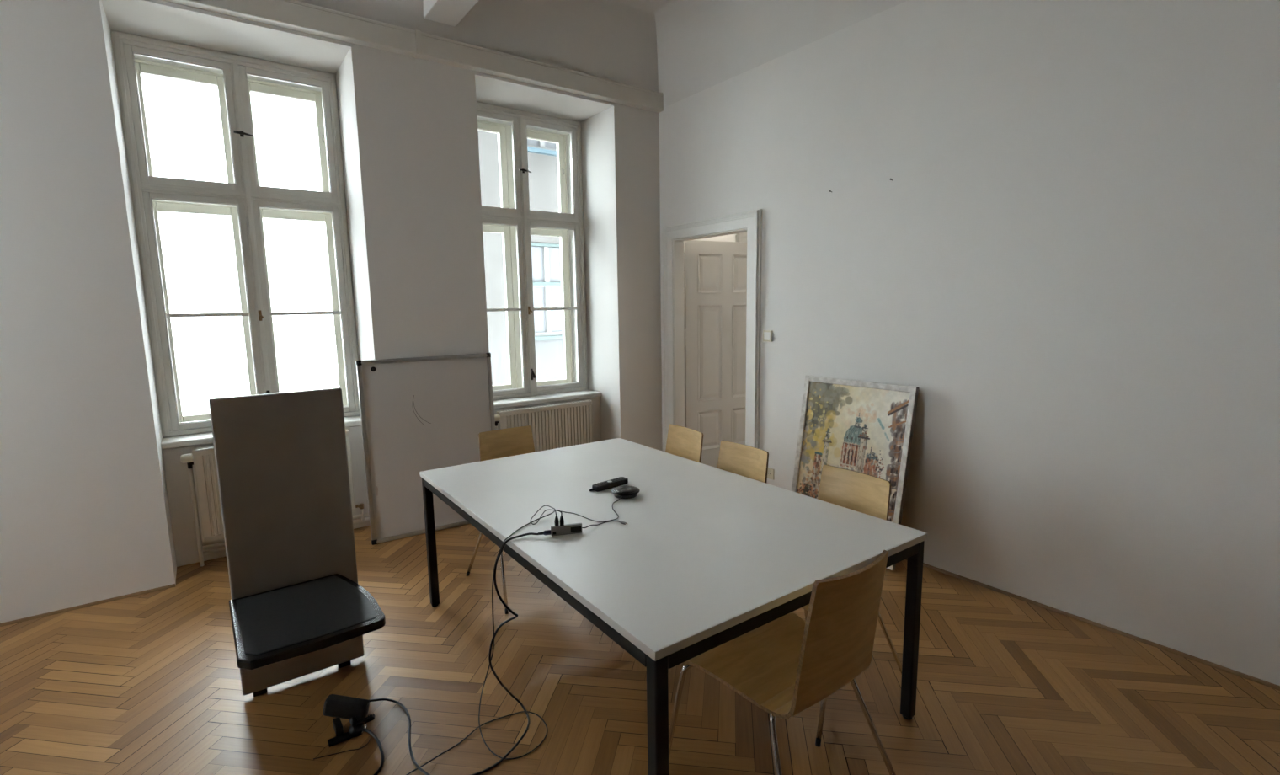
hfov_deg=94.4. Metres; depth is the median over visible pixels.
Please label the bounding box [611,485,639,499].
speaker
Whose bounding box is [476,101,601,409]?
window
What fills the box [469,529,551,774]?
cable
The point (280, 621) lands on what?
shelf
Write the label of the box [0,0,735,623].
wall
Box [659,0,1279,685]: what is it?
wall
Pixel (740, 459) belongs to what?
chair
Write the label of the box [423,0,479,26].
ceiling light
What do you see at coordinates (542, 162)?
window panes
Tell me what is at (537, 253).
window
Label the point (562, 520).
cable
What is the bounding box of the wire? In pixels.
[313,736,371,758]
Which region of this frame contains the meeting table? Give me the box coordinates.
[419,437,927,774]
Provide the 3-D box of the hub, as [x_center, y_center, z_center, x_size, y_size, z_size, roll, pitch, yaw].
[-0.273,0.527,2.204,0.116,0.037,0.012,-3,8,-15]
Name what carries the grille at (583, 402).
attached to the radiator at (562, 424)
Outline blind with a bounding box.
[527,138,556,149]
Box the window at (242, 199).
[110,30,361,449]
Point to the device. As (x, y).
(354, 709)
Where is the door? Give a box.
[661,208,762,467]
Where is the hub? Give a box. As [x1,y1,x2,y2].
[550,522,582,536]
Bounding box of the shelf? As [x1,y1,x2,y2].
[229,573,385,669]
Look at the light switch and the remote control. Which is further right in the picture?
the light switch
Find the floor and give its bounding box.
[0,523,1279,774]
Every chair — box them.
[465,425,534,613]
[665,423,703,462]
[668,549,895,774]
[716,440,768,483]
[801,464,901,746]
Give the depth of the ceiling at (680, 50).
4.42 m
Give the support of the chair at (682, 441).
on the floor
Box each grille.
[192,429,348,451]
[497,400,591,412]
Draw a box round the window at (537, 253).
[531,246,562,332]
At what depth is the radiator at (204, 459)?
3.69 m
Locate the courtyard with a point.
(205, 411)
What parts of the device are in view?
lever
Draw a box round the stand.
[208,387,385,696]
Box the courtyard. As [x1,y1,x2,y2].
[182,410,209,415]
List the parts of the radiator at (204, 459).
panel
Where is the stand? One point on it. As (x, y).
(298, 606)
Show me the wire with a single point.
(370, 737)
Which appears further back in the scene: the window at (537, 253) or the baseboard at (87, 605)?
the window at (537, 253)
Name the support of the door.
in the wall at (1070, 252)
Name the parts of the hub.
label plate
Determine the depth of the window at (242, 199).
3.92 m
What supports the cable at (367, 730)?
on the floor
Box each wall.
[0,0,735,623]
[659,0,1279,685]
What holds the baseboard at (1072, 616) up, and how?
attached to the wall at (1070, 252)
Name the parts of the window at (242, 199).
sash, sash, sash, sash, frame, sill, sash, sash, sash, sash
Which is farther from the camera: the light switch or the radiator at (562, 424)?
the radiator at (562, 424)
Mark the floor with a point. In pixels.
(150, 683)
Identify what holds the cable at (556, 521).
on the meeting table
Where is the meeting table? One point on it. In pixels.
(706, 557)
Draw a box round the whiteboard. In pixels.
[355,352,495,544]
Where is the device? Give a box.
[322,693,375,746]
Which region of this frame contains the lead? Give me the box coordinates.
[581,520,627,527]
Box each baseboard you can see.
[0,583,175,626]
[905,558,1279,690]
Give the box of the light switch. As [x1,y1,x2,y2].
[762,330,772,341]
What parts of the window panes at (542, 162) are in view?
sill, transom rail, sill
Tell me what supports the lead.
on the meeting table
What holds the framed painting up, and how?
on the floor
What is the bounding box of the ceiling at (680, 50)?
[294,0,907,107]
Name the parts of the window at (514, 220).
sash, sash, sash, sash, frame, handle, sash, sill, sash, sash, sash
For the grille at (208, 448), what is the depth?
3.67 m
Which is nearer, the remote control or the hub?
the hub
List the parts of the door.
panel, panel, panel, panel, panel, panel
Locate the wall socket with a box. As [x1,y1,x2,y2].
[767,467,773,479]
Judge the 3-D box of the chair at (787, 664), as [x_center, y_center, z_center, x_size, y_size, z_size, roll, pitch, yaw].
[0.453,0.893,1.885,0.548,0.865,0.583,-7,10,-36]
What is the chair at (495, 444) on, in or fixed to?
on the floor
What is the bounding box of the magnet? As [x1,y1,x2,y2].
[370,366,376,371]
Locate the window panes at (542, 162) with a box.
[477,130,564,385]
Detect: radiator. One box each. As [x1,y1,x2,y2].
[180,429,369,565]
[494,400,592,452]
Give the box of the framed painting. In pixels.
[791,375,918,570]
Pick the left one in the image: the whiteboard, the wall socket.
the whiteboard
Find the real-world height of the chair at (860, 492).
0.865 m
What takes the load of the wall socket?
attached to the wall at (1070, 252)
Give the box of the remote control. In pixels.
[592,476,628,491]
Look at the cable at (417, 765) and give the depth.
2.24 m
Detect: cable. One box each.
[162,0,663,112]
[361,727,383,774]
[368,698,430,774]
[405,509,564,774]
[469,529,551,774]
[529,496,622,526]
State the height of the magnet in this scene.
0.033 m

